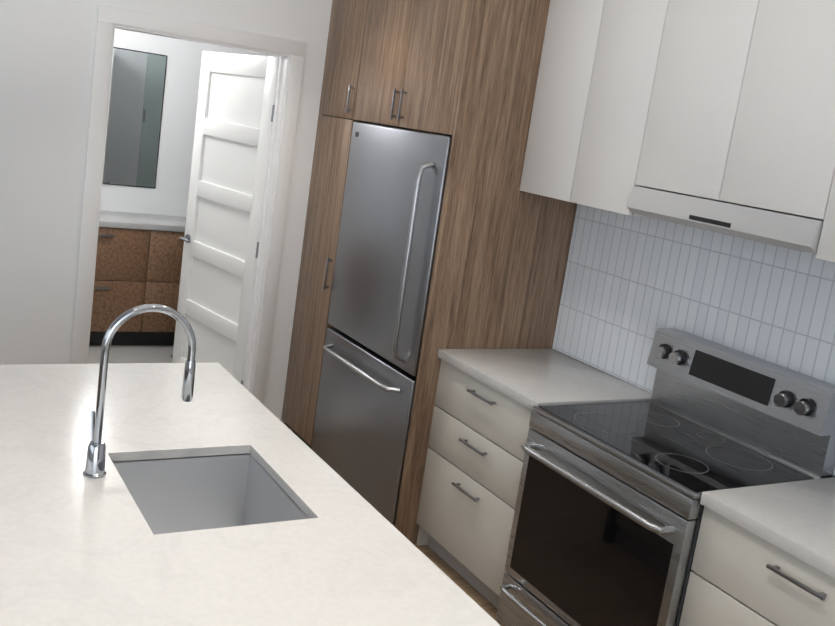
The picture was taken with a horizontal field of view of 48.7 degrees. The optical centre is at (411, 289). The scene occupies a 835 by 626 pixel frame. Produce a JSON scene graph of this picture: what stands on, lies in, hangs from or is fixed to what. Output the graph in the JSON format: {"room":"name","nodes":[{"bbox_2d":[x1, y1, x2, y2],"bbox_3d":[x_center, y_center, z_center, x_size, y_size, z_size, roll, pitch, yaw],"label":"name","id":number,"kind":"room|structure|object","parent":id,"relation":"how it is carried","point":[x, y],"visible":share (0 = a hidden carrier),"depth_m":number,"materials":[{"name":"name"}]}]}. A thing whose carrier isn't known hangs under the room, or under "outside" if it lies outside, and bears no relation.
{"room":"kitchen","nodes":[
{"label":"kitchen","id":0,"kind":"room"},
{"bbox_2d":[88,345,173,363],"bbox_3d":[-2.114,0.537,5.873,3.200,0.004,2.180,2,12,-31],"label":"floor","id":1,"kind":"structure","parent":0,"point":[140,353],"depth_m":6.45,"materials":[{"name":"grey tile"}]},
{"bbox_2d":[89,226,184,344],"bbox_3d":[-2.282,-0.060,6.588,1.900,0.864,0.539,2,12,-31],"label":"bathroom vanity","id":2,"kind":"object","parent":1,"relation":"on","point":[139,259],"depth_m":6.50,"materials":[{"name":"brown wood"}]},
{"bbox_2d":[99,210,185,229],"bbox_3d":[-2.221,-0.501,6.512,1.910,0.040,0.527,2,12,-31],"label":"countertop","id":3,"kind":"structure","parent":2,"relation":"on","point":[107,218],"depth_m":6.57,"materials":[{"name":"white stone"}]},
{"bbox_2d":[0,0,331,422],"bbox_3d":[-3.036,-0.902,3.589,7.200,3.360,0.120,2,12,-31],"label":"wall","id":4,"kind":"structure","parent":0,"point":[47,47],"depth_m":4.43,"materials":[{"name":"paint"}]},
{"bbox_2d":[70,5,305,403],"bbox_3d":[-1.197,-0.261,4.829,1.054,2.188,0.156,2,12,-31],"label":"door frame","id":5,"kind":"structure","parent":4,"relation":"attached to","point":[290,53],"depth_m":4.69,"materials":[{"name":"paint"}]},
{"bbox_2d":[172,51,278,384],"bbox_3d":[-1.136,-0.321,5.425,0.237,2.086,0.874,2,12,-31],"label":"bathroom door","id":6,"kind":"structure","parent":4,"relation":"in","point":[234,120],"depth_m":5.39,"materials":[{"name":"paint"}]},
{"bbox_2d":[100,28,278,216],"bbox_3d":[-2.493,-1.358,6.513,3.320,3.360,0.120,2,12,-31],"label":"wall","id":7,"kind":"structure","parent":0,"point":[168,194],"depth_m":6.87,"materials":[{"name":"paint"}]},
{"bbox_2d":[102,47,167,187],"bbox_3d":[-2.275,-1.248,6.590,0.980,0.980,0.007,2,12,-31],"label":"bathroom mirror","id":8,"kind":"object","parent":7,"relation":"attached to","point":[136,99],"visible":0.36,"depth_m":6.74,"materials":[{"name":"mirror"}]},
{"bbox_2d":[354,0,549,147],"bbox_3d":[0.290,-1.041,4.343,0.712,0.613,0.944,2,12,-31],"label":"upper cabinet","id":9,"kind":"object","parent":0,"relation":"attached to","point":[463,74],"depth_m":3.91,"materials":[{"name":"brown wood"}]},
{"bbox_2d":[414,544,503,625],"bbox_3d":[-2.025,1.315,1.859,7.320,0.060,9.620,2,12,-31],"label":"floor","id":10,"kind":"structure","parent":0,"point":[467,588],"depth_m":3.89,"materials":[{"name":"brown wood"}]},
{"bbox_2d":[0,304,500,625],"bbox_3d":[-0.689,0.715,2.240,1.062,1.350,2.039,2,12,-31],"label":"kitchen island","id":11,"kind":"object","parent":10,"relation":"on","point":[190,492],"visible":1,"depth_m":2.12,"materials":[{"name":"white stone"}]},
{"bbox_2d":[82,304,195,478],"bbox_3d":[-0.669,0.238,2.280,0.252,0.429,0.107,2,12,-31],"label":"faucet","id":12,"kind":"object","parent":11,"relation":"on","point":[95,465],"depth_m":2.22,"materials":[{"name":"silver metal"}]},
{"bbox_2d":[282,0,473,463],"bbox_3d":[-0.170,-0.295,5.076,0.712,2.456,0.443,2,12,-31],"label":"tall cabinet","id":13,"kind":"object","parent":10,"relation":"on","point":[347,27],"depth_m":4.77,"materials":[{"name":"brown wood"}]},
{"bbox_2d":[311,121,451,526],"bbox_3d":[0.073,0.163,4.527,0.769,1.826,0.914,2,12,-31],"label":"fridge","id":14,"kind":"object","parent":10,"relation":"on","point":[391,213],"visible":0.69,"depth_m":4.29,"materials":[{"name":"metal"}]},
{"bbox_2d":[416,349,651,608],"bbox_3d":[0.497,0.796,3.944,0.647,0.920,0.711,2,12,-31],"label":"base cabinet","id":15,"kind":"object","parent":10,"relation":"on","point":[486,400],"visible":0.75,"depth_m":3.79,"materials":[{"name":"wood"}]},
{"bbox_2d":[496,328,834,625],"bbox_3d":[0.845,0.822,3.255,0.722,1.212,0.794,2,12,-31],"label":"range","id":16,"kind":"object","parent":10,"relation":"on","point":[608,512],"visible":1,"depth_m":3.15,"materials":[{"name":"metal"}]},
{"bbox_2d":[679,477,834,625],"bbox_3d":[1.238,1.136,2.668,0.647,0.920,0.712,2,12,-31],"label":"base cabinet","id":17,"kind":"object","parent":10,"relation":"on","point":[764,555],"visible":1,"depth_m":2.62,"materials":[{"name":"wood"}]},
{"bbox_3d":[1.313,-0.237,3.386,0.120,3.360,9.620,2,12,-31],"label":"wall","id":18,"kind":"structure","parent":0,"visible":0},
{"bbox_2d":[519,0,602,201],"bbox_3d":[0.764,-0.805,3.887,0.346,0.863,0.348,2,12,-31],"label":"upper cabinet","id":19,"kind":"object","parent":18,"relation":"attached to","point":[572,26],"depth_m":3.80,"materials":[{"name":"white wood"}]},
{"bbox_2d":[571,0,666,217],"bbox_3d":[0.934,-0.727,3.593,0.346,0.863,0.348,2,12,-31],"label":"upper cabinet","id":20,"kind":"object","parent":18,"relation":"attached to","point":[630,31],"depth_m":3.50,"materials":[{"name":"white wood"}]},
{"bbox_2d":[552,204,834,475],"bbox_3d":[1.262,0.182,3.315,0.009,0.712,2.243,2,12,-31],"label":"backsplash","id":21,"kind":"structure","parent":18,"relation":"attached to","point":[631,284],"depth_m":3.64,"materials":[{"name":"tile"}]},
{"bbox_2d":[635,0,758,199],"bbox_3d":[1.126,-0.699,3.267,0.346,0.747,0.403,2,12,-31],"label":"upper cabinet","id":22,"kind":"object","parent":18,"relation":"attached to","point":[732,101],"depth_m":3.17,"materials":[{"name":"white wood"}]},
{"bbox_2d":[627,186,823,253],"bbox_3d":[1.154,-0.237,3.167,0.370,0.102,0.799,2,12,-31],"label":"range hood","id":23,"kind":"object","parent":22,"relation":"attached to","point":[787,230],"visible":0.93,"depth_m":3.02,"materials":[{"name":"metal"}]},
{"bbox_2d":[719,0,834,219],"bbox_3d":[1.324,-0.608,2.927,0.346,0.747,0.404,2,12,-31],"label":"upper cabinet","id":24,"kind":"object","parent":18,"relation":"attached to","point":[781,158],"depth_m":2.85,"materials":[{"name":"white wood"}]},
{"bbox_2d":[816,184,834,261],"bbox_3d":[1.503,-0.466,2.615,0.346,0.863,0.361,2,12,-31],"label":"upper cabinet","id":25,"kind":"object","parent":18,"relation":"attached to","point":[826,247],"depth_m":2.72,"materials":[{"name":"white wood"}]}
]}

